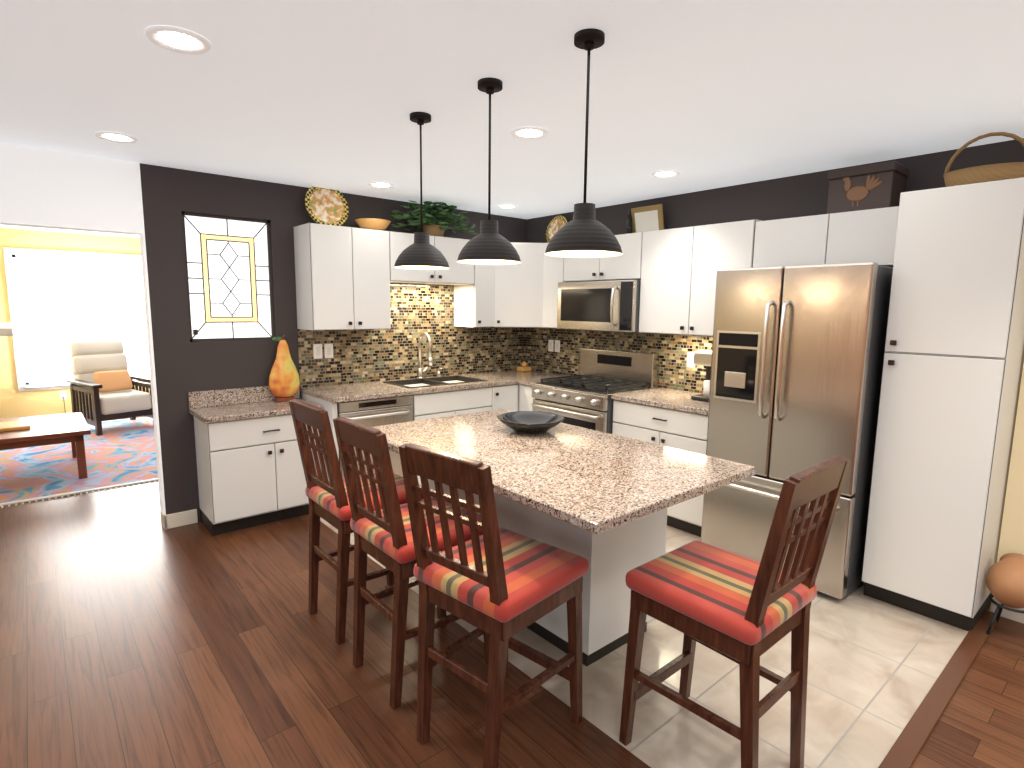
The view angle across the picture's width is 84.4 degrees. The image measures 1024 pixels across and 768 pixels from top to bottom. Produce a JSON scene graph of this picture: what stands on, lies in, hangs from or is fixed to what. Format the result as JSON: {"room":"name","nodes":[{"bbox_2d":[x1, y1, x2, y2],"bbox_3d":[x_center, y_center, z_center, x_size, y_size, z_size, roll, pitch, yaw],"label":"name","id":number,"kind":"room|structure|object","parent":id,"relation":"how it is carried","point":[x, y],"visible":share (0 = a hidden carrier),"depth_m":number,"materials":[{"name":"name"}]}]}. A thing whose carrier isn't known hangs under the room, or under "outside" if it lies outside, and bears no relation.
{"room":"kitchen","nodes":[
{"label":"kitchen","id":0,"kind":"room"},
{"bbox_2d":[0,416,1023,767],"bbox_3d":[-1.943,1.215,2.454,8.120,0.001,13.120,-6,10,-40],"label":"floor","id":1,"kind":"structure","parent":0,"point":[134,632],"depth_m":2.42,"materials":[{"name":"brown wood"}]},
{"bbox_2d":[0,417,157,507],"bbox_3d":[-4.382,0.685,6.072,1.750,0.014,3.400,-6,10,-40],"label":"living room rug","id":2,"kind":"object","parent":1,"relation":"on","point":[121,453],"visible":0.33,"depth_m":5.39,"materials":[{"name":"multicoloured carpet"}]},
{"bbox_2d":[0,412,90,478],"bbox_3d":[-4.388,0.583,5.056,0.950,0.467,1.050,-6,10,-40],"label":"coffee table","id":3,"kind":"object","parent":2,"relation":"on","point":[34,431],"visible":1,"depth_m":4.94,"materials":[{"name":"brown wood"}]},
{"bbox_2d":[65,339,153,435],"bbox_3d":[-4.984,0.003,7.035,0.994,1.065,0.714,6,10,35],"label":"recliner","id":4,"kind":"object","parent":2,"relation":"on","point":[102,386],"visible":0.96,"depth_m":6.94,"materials":[{"name":"white fabric"}]},
{"bbox_2d":[289,399,423,644],"bbox_3d":[-0.748,0.620,2.812,0.536,1.111,0.450,-6,10,-40],"label":"bar stool","id":5,"kind":"object","parent":1,"relation":"on","point":[329,501],"visible":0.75,"depth_m":2.63,"materials":[{"name":"brown wood"}]},
{"bbox_2d":[188,370,556,535],"bbox_3d":[-0.859,0.435,4.760,3.133,0.945,0.635,-6,10,-40],"label":"base cabinet","id":6,"kind":"object","parent":1,"relation":"on","point":[250,471],"depth_m":3.99,"materials":[{"name":"white wood"}]},
{"bbox_2d":[269,334,299,401],"bbox_3d":[-1.720,-0.122,4.262,0.232,0.503,0.081,-6,10,-40],"label":"decor","id":7,"kind":"object","parent":6,"relation":"on","point":[284,382],"visible":1,"depth_m":4.24,"materials":[{"name":"orange ceramic"}]},
{"bbox_2d":[417,332,441,378],"bbox_3d":[-0.701,-0.255,5.049,0.242,0.416,0.218,-6,10,-40],"label":"faucet","id":8,"kind":"object","parent":6,"relation":"on","point":[420,371],"visible":0.94,"depth_m":5.03,"materials":[{"name":"silver metal"}]},
{"bbox_2d":[517,361,530,371],"bbox_3d":[0.123,-0.181,5.741,0.120,0.100,0.100,-6,10,-40],"label":"figurine","id":9,"kind":"object","parent":6,"relation":"on","point":[524,367],"visible":1,"depth_m":5.71,"materials":[{"name":"orange ceramic"}]},
{"bbox_2d":[333,416,489,709],"bbox_3d":[-0.405,0.681,2.399,0.536,1.111,0.450,-6,10,-40],"label":"bar stool","id":10,"kind":"object","parent":1,"relation":"on","point":[383,536],"visible":0.69,"depth_m":2.22,"materials":[{"name":"brown wood"}]},
{"bbox_2d":[398,443,588,767],"bbox_3d":[-0.057,0.738,2.010,0.450,1.111,0.536,7,10,41],"label":"bar stool","id":11,"kind":"object","parent":1,"relation":"on","point":[501,586],"visible":1,"depth_m":1.86,"materials":[{"name":"brown wood"}]},
{"bbox_2d":[516,374,571,410],"bbox_3d":[0.371,0.401,5.235,0.643,0.910,0.230,-6,10,-40],"label":"base cabinet","id":12,"kind":"object","parent":1,"relation":"on","point":[524,399],"depth_m":5.08,"materials":[{"name":"white wood"}]},
{"bbox_2d":[611,388,708,536],"bbox_3d":[1.260,0.552,4.203,0.642,0.910,0.870,-6,10,-40],"label":"base cabinet","id":13,"kind":"object","parent":1,"relation":"on","point":[667,417],"depth_m":3.97,"materials":[{"name":"white wood"}]},
{"bbox_2d":[691,350,711,401],"bbox_3d":[1.458,-0.061,4.054,0.280,0.350,0.200,-6,10,-40],"label":"coffee maker","id":14,"kind":"object","parent":13,"relation":"on","point":[703,358],"visible":0.4,"depth_m":3.99,"materials":[{"name":"white plastic"}]},
{"bbox_2d":[986,553,1023,634],"bbox_3d":[2.444,1.031,2.739,0.268,0.389,0.231,-6,10,-40],"label":"pot","id":15,"kind":"object","parent":1,"relation":"on","point":[1005,581],"visible":0.98,"depth_m":2.70,"materials":[{"name":"brown ceramic"}]},
{"bbox_2d":[0,138,1023,611],"bbox_3d":[-1.930,0.007,2.289,8.120,2.440,13.120,-6,10,-40],"label":"wall","id":16,"kind":"structure","parent":0,"point":[148,204],"depth_m":3.88,"materials":[{"name":"grey paint"}]},
{"bbox_2d":[0,323,15,335],"bbox_3d":[-5.630,0.024,6.062,0.538,1.300,1.800,-6,10,-40],"label":"mantel shelf","id":17,"kind":"object","parent":16,"relation":"attached to","point":[7,329],"visible":1,"depth_m":5.47,"materials":[{"name":"white wood"}]},
{"bbox_2d":[3,411,89,418],"bbox_3d":[-5.627,0.405,7.704,2.600,0.100,0.016,-6,10,-40],"label":"baseboard","id":18,"kind":"structure","parent":16,"relation":"attached to","point":[89,411],"depth_m":7.29,"materials":[{"name":"beige wood"}]},
{"bbox_2d":[59,390,66,413],"bbox_3d":[-5.710,0.265,7.552,0.500,0.384,0.103,-6,10,-40],"label":"room outlet","id":19,"kind":"object","parent":16,"relation":"attached to","point":[63,395],"visible":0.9,"depth_m":7.42,"materials":[{"name":"white plastic"}]},
{"bbox_2d":[3,248,149,390],"bbox_3d":[-5.582,-0.856,7.588,1.720,1.770,0.170,-6,10,-40],"label":"window frame","id":20,"kind":"structure","parent":16,"relation":"in","point":[11,255],"depth_m":7.12,"materials":[{"name":"white wood"}]},
{"bbox_2d":[182,212,274,341],"bbox_3d":[-2.027,-0.752,4.065,0.580,0.880,0.050,-6,10,-40],"label":"window","id":21,"kind":"structure","parent":16,"relation":"in","point":[228,269],"depth_m":4.06,"materials":[{"name":"white glass"}]},
{"bbox_2d":[293,223,356,329],"bbox_3d":[-1.428,-0.800,4.294,0.315,0.764,0.328,-6,10,-40],"label":"upper cabinet","id":22,"kind":"object","parent":16,"relation":"attached to","point":[345,277],"depth_m":4.18,"materials":[{"name":"white wood"}]},
{"bbox_2d":[305,186,348,225],"bbox_3d":[-1.418,-1.362,4.327,0.340,0.340,0.022,-6,-2,-40],"label":"decorative plate","id":23,"kind":"object","parent":22,"relation":"on","point":[325,206],"visible":0.9,"depth_m":4.33,"materials":[{"name":"multicoloured ceramic"}]},
{"bbox_2d":[353,228,392,329],"bbox_3d":[-1.188,-0.825,4.497,0.315,0.764,0.328,-6,10,-40],"label":"upper cabinet","id":24,"kind":"object","parent":16,"relation":"attached to","point":[374,247],"depth_m":4.38,"materials":[{"name":"white wood"}]},
{"bbox_2d":[355,218,390,230],"bbox_3d":[-1.106,-1.255,4.499,0.280,0.087,0.280,-6,10,-40],"label":"bowl","id":25,"kind":"object","parent":24,"relation":"on","point":[373,224],"visible":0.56,"depth_m":4.41,"materials":[{"name":"brown wood"}]},
{"bbox_2d":[298,283,525,387],"bbox_3d":[-0.767,-0.478,5.125,2.340,0.836,0.008,-6,10,-40],"label":"backsplash","id":26,"kind":"structure","parent":16,"relation":"attached to","point":[374,355],"depth_m":5.02,"materials":[{"name":"tile"}]},
{"bbox_2d":[313,344,322,358],"bbox_3d":[-1.540,-0.259,4.482,0.072,0.116,0.006,-6,10,-40],"label":"outlet","id":27,"kind":"object","parent":26,"relation":"attached to","point":[317,350],"depth_m":4.48,"materials":[{"name":"white plastic"}]},
{"bbox_2d":[324,344,332,357],"bbox_3d":[-1.472,-0.266,4.540,0.072,0.116,0.006,-6,10,-40],"label":"outlet","id":28,"kind":"object","parent":26,"relation":"attached to","point":[328,348],"depth_m":4.54,"materials":[{"name":"white plastic"}]},
{"bbox_2d":[393,232,436,284],"bbox_3d":[-0.908,-1.042,4.706,0.415,0.384,0.328,-6,10,-40],"label":"upper cabinet","id":29,"kind":"object","parent":16,"relation":"attached to","point":[401,241],"depth_m":4.56,"materials":[{"name":"white wood"}]},
{"bbox_2d":[437,236,476,285],"bbox_3d":[-0.592,-1.075,4.973,0.415,0.384,0.328,-6,10,-40],"label":"upper cabinet","id":30,"kind":"object","parent":16,"relation":"attached to","point":[459,274],"depth_m":4.85,"materials":[{"name":"white wood"}]},
{"bbox_2d":[390,200,477,236],"bbox_3d":[-0.658,-1.409,4.860,0.834,0.305,0.367,-6,10,-40],"label":"decorative plant","id":31,"kind":"object","parent":30,"relation":"on","point":[430,220],"visible":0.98,"depth_m":4.79,"materials":[{"name":"green plant"}]},
{"bbox_2d":[454,264,492,326],"bbox_3d":[-0.347,-0.913,5.208,0.235,0.764,0.328,-6,10,-40],"label":"upper cabinet","id":32,"kind":"object","parent":16,"relation":"attached to","point":[473,305],"depth_m":5.11,"materials":[{"name":"white wood"}]},
{"bbox_2d":[493,243,544,327],"bbox_3d":[0.066,-0.903,5.170,0.356,0.756,0.296,-6,10,-40],"label":"upper cabinet","id":33,"kind":"object","parent":16,"relation":"attached to","point":[518,289],"depth_m":5.16,"materials":[{"name":"white wood"}]},
{"bbox_2d":[541,243,564,327],"bbox_3d":[0.488,-0.899,5.180,0.328,0.764,0.260,-6,10,-40],"label":"upper cabinet","id":34,"kind":"object","parent":16,"relation":"attached to","point":[554,266],"depth_m":5.09,"materials":[{"name":"white wood"}]},
{"bbox_2d":[561,257,596,281],"bbox_3d":[0.709,-1.065,4.898,0.328,0.354,0.415,-6,10,-40],"label":"upper cabinet","id":35,"kind":"object","parent":16,"relation":"attached to","point":[576,269],"depth_m":4.81,"materials":[{"name":"white wood"}]},
{"bbox_2d":[597,232,640,280],"bbox_3d":[0.979,-1.019,4.586,0.328,0.354,0.415,-6,10,-40],"label":"upper cabinet","id":36,"kind":"object","parent":16,"relation":"attached to","point":[626,266],"depth_m":4.44,"materials":[{"name":"white wood"}]},
{"bbox_2d":[557,280,640,332],"bbox_3d":[0.791,-0.654,4.752,0.453,0.403,0.824,-6,10,-40],"label":"microwave","id":37,"kind":"object","parent":36,"relation":"attached to","point":[611,306],"visible":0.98,"depth_m":4.58,"materials":[{"name":"grey metal"}]},
{"bbox_2d":[626,208,631,233],"bbox_3d":[0.963,-1.323,4.638,0.044,0.230,0.044,-6,10,-40],"label":"decorative bottle","id":38,"kind":"object","parent":36,"relation":"on","point":[629,224],"visible":0.81,"depth_m":4.62,"materials":[{"name":"black glass"}]},
{"bbox_2d":[631,204,663,232],"bbox_3d":[1.102,-1.307,4.547,0.107,0.232,0.300,-6,10,-40],"label":"frame","id":39,"kind":"object","parent":36,"relation":"on","point":[647,218],"visible":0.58,"depth_m":4.51,"materials":[{"name":"brown metal"}]},
{"bbox_2d":[526,327,712,392],"bbox_3d":[0.965,-0.244,4.949,0.007,0.457,2.569,-6,10,-40],"label":"backsplash","id":40,"kind":"structure","parent":16,"relation":"attached to","point":[672,349],"depth_m":4.90,"materials":[{"name":"tile"}]},
{"bbox_2d":[548,340,552,351],"bbox_3d":[0.386,-0.381,5.606,0.006,0.116,0.072,-6,10,-40],"label":"outlet","id":41,"kind":"object","parent":40,"relation":"attached to","point":[550,342],"depth_m":5.60,"materials":[{"name":"white plastic"}]},
{"bbox_2d":[553,340,559,351],"bbox_3d":[0.444,-0.371,5.538,0.006,0.116,0.072,-6,10,-40],"label":"outlet","id":42,"kind":"object","parent":40,"relation":"attached to","point":[557,342],"depth_m":5.53,"materials":[{"name":"white plastic"}]},
{"bbox_2d":[687,352,694,367],"bbox_3d":[1.404,-0.188,4.426,0.006,0.116,0.072,-6,10,-40],"label":"outlet","id":43,"kind":"object","parent":40,"relation":"attached to","point":[690,356],"depth_m":4.43,"materials":[{"name":"white plastic"}]},
{"bbox_2d":[639,227,688,334],"bbox_3d":[1.254,-0.769,4.291,0.328,0.764,0.441,-6,10,-40],"label":"upper cabinet","id":44,"kind":"object","parent":16,"relation":"attached to","point":[664,287],"depth_m":4.19,"materials":[{"name":"white wood"}]},
{"bbox_2d":[685,219,756,335],"bbox_3d":[1.540,-0.720,3.959,0.328,0.764,0.441,-6,10,-40],"label":"upper cabinet","id":45,"kind":"object","parent":16,"relation":"attached to","point":[712,247],"depth_m":3.91,"materials":[{"name":"white wood"}]},
{"bbox_2d":[753,214,824,267],"bbox_3d":[1.831,-0.878,3.595,0.328,0.318,0.445,-6,10,-40],"label":"upper cabinet","id":46,"kind":"object","parent":16,"relation":"attached to","point":[796,241],"depth_m":3.48,"materials":[{"name":"white wood"}]},
{"bbox_2d":[826,161,908,213],"bbox_3d":[2.068,-1.123,3.302,0.246,0.250,0.346,-6,10,-40],"label":"box","id":47,"kind":"object","parent":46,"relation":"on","point":[874,186],"visible":0.96,"depth_m":3.20,"materials":[{"name":"brown"}]},
{"bbox_2d":[821,206,898,266],"bbox_3d":[2.112,-0.830,3.269,0.328,0.318,0.420,-6,10,-40],"label":"upper cabinet","id":48,"kind":"object","parent":16,"relation":"attached to","point":[869,235],"depth_m":3.18,"materials":[{"name":"white wood"}]},
{"bbox_2d":[991,597,1023,623],"bbox_3d":[3.821,1.371,1.423,0.016,0.100,4.055,-6,10,-40],"label":"baseboard","id":49,"kind":"structure","parent":16,"relation":"attached to","point":[1019,617],"depth_m":2.89,"materials":[{"name":"beige wood"}]},
{"bbox_2d":[0,0,1023,237],"bbox_3d":[-1.915,-1.251,2.116,8.120,0.100,13.120,-6,10,-40],"label":"ceiling","id":50,"kind":"structure","parent":0,"point":[700,95],"depth_m":2.32,"materials":[{"name":"white paint"}]},
{"bbox_2d":[94,131,137,142],"bbox_3d":[-2.126,-1.325,3.040,0.195,0.008,0.195,8,11,43],"label":"recessed light","id":51,"kind":"object","parent":50,"relation":"in","point":[109,136],"depth_m":3.03,"materials":[{"name":"white"}]},
{"bbox_2d":[144,25,210,53],"bbox_3d":[-1.125,-1.158,1.908,0.195,0.008,0.195,7,10,40],"label":"recessed light","id":52,"kind":"object","parent":50,"relation":"in","point":[177,39],"depth_m":1.90,"materials":[{"name":"white"}]},
{"bbox_2d":[368,182,394,187],"bbox_3d":[-0.964,-1.466,4.165,0.195,0.008,0.195,2,8,10],"label":"recessed light","id":53,"kind":"object","parent":50,"relation":"in","point":[373,184],"depth_m":4.15,"materials":[{"name":"white plastic"}]},
{"bbox_2d":[394,112,449,269],"bbox_3d":[-0.431,-0.909,2.688,0.266,0.700,0.266,-6,10,-40],"label":"pendant light","id":54,"kind":"object","parent":50,"relation":"hanging from","point":[421,252],"visible":1,"depth_m":2.65,"materials":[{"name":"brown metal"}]},
{"bbox_2d":[457,77,520,264],"bbox_3d":[-0.091,-0.851,2.292,0.266,0.700,0.266,-6,10,-40],"label":"pendant light","id":55,"kind":"object","parent":50,"relation":"hanging from","point":[488,245],"visible":1,"depth_m":2.26,"materials":[{"name":"brown metal"}]},
{"bbox_2d":[496,204,517,208],"bbox_3d":[-0.045,-1.571,5.008,0.195,0.008,0.195,7,10,40],"label":"recessed light","id":56,"kind":"object","parent":50,"relation":"in","point":[504,206],"depth_m":5.00,"materials":[{"name":"white"}]},
{"bbox_2d":[510,127,548,139],"bbox_3d":[0.088,-1.278,2.882,0.195,0.008,0.195,4,9,25],"label":"recessed light","id":57,"kind":"object","parent":50,"relation":"in","point":[529,133],"depth_m":2.87,"materials":[{"name":"white plastic"}]},
{"bbox_2d":[545,28,622,257],"bbox_3d":[0.249,-0.793,1.897,0.266,0.700,0.266,-6,10,-40],"label":"pendant light","id":58,"kind":"object","parent":50,"relation":"hanging from","point":[584,233],"visible":1,"depth_m":1.86,"materials":[{"name":"black metal"}]},
{"bbox_2d":[651,170,680,177],"bbox_3d":[1.015,-1.384,3.730,0.195,0.008,0.195,7,10,40],"label":"recessed light","id":59,"kind":"object","parent":50,"relation":"in","point":[665,173],"depth_m":3.72,"materials":[{"name":"white plastic"}]},
{"bbox_2d":[546,215,566,242],"bbox_3d":[0.424,-1.447,5.324,0.018,0.280,0.280,10,0,-41],"label":"decorative plate","id":60,"kind":"object","parent":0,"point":[555,224],"visible":0.67,"depth_m":5.36,"materials":[{"name":"multicoloured ceramic"}]},
{"bbox_2d":[320,517,990,767],"bbox_3d":[0.474,1.058,3.802,2.440,0.001,3.950,-6,10,-40],"label":"floor","id":61,"kind":"structure","parent":0,"point":[876,667],"depth_m":2.36,"materials":[{"name":"beige tile"}]},
{"bbox_2d":[337,395,412,477],"bbox_3d":[-1.179,0.510,4.469,0.606,0.868,0.661,-6,10,-40],"label":"dishwasher","id":62,"kind":"object","parent":61,"relation":"on","point":[382,411],"visible":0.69,"depth_m":4.23,"materials":[{"name":"grey metal"}]},
{"bbox_2d":[429,479,666,666],"bbox_3d":[0.131,0.724,2.993,0.549,0.874,1.250,-6,10,-40],"label":"kitchen island","id":63,"kind":"object","parent":61,"relation":"on","point":[606,596],"depth_m":2.49,"materials":[{"name":"white wood"}]},
{"bbox_2d":[372,409,755,536],"bbox_3d":[0.094,0.309,2.668,1.000,0.036,1.680,-6,10,-40],"label":"island countertop","id":64,"kind":"structure","parent":63,"relation":"on","point":[595,482],"depth_m":2.34,"materials":[{"name":"beige stone"}]},
{"bbox_2d":[497,411,564,433],"bbox_3d":[0.098,0.210,2.976,0.356,0.074,0.356,-6,10,-40],"label":"bowl","id":65,"kind":"object","parent":64,"relation":"on","point":[531,422],"visible":1,"depth_m":3.03,"materials":[{"name":"black ceramic"}]},
{"bbox_2d":[531,348,658,433],"bbox_3d":[0.664,0.326,4.778,0.727,1.190,0.811,-6,10,-40],"label":"range","id":66,"kind":"object","parent":61,"relation":"on","point":[583,399],"visible":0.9,"depth_m":4.64,"materials":[{"name":"grey metal"}]},
{"bbox_2d":[619,456,850,767],"bbox_3d":[0.725,0.761,1.907,0.450,1.111,0.536,-6,10,-40],"label":"bar stool","id":67,"kind":"object","parent":61,"relation":"on","point":[745,613],"visible":1,"depth_m":1.79,"materials":[{"name":"brown wood"}]},
{"bbox_2d":[701,262,892,598],"bbox_3d":[1.747,0.220,3.414,0.827,1.795,0.836,-6,10,-40],"label":"refrigerator","id":68,"kind":"object","parent":61,"relation":"on","point":[797,359],"visible":0.85,"depth_m":3.08,"materials":[{"name":"grey metal"}]},
{"bbox_2d":[862,177,1023,630],"bbox_3d":[2.280,0.116,2.942,0.645,2.140,0.480,-6,10,-40],"label":"pantry cabinet","id":69,"kind":"object","parent":61,"relation":"on","point":[952,374],"visible":1,"depth_m":2.73,"materials":[{"name":"white wood"}]},
{"bbox_2d":[943,132,1023,186],"bbox_3d":[2.331,-1.084,2.770,0.240,0.284,0.348,-6,10,-40],"label":"decorative basket","id":70,"kind":"object","parent":69,"relation":"on","point":[989,173],"visible":0.71,"depth_m":2.71,"materials":[{"name":"wicker"}]},
{"bbox_2d":[878,610,996,767],"bbox_3d":[1.656,1.281,2.230,2.220,0.012,0.070,-6,10,-40],"label":"floor transition strip","id":71,"kind":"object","parent":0,"point":[906,748],"depth_m":2.27,"materials":[{"name":"brown wood"}]},
{"label":"outside","id":72,"kind":"structure","parent":0,"visible":0},
{"bbox_2d":[16,258,149,380],"bbox_3d":[-5.767,-0.887,7.803,2.180,2.230,0.001,-6,10,-40],"label":"window","id":73,"kind":"structure","parent":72,"point":[64,304],"depth_m":7.66,"materials":[{"name":"white glass"}]}
]}

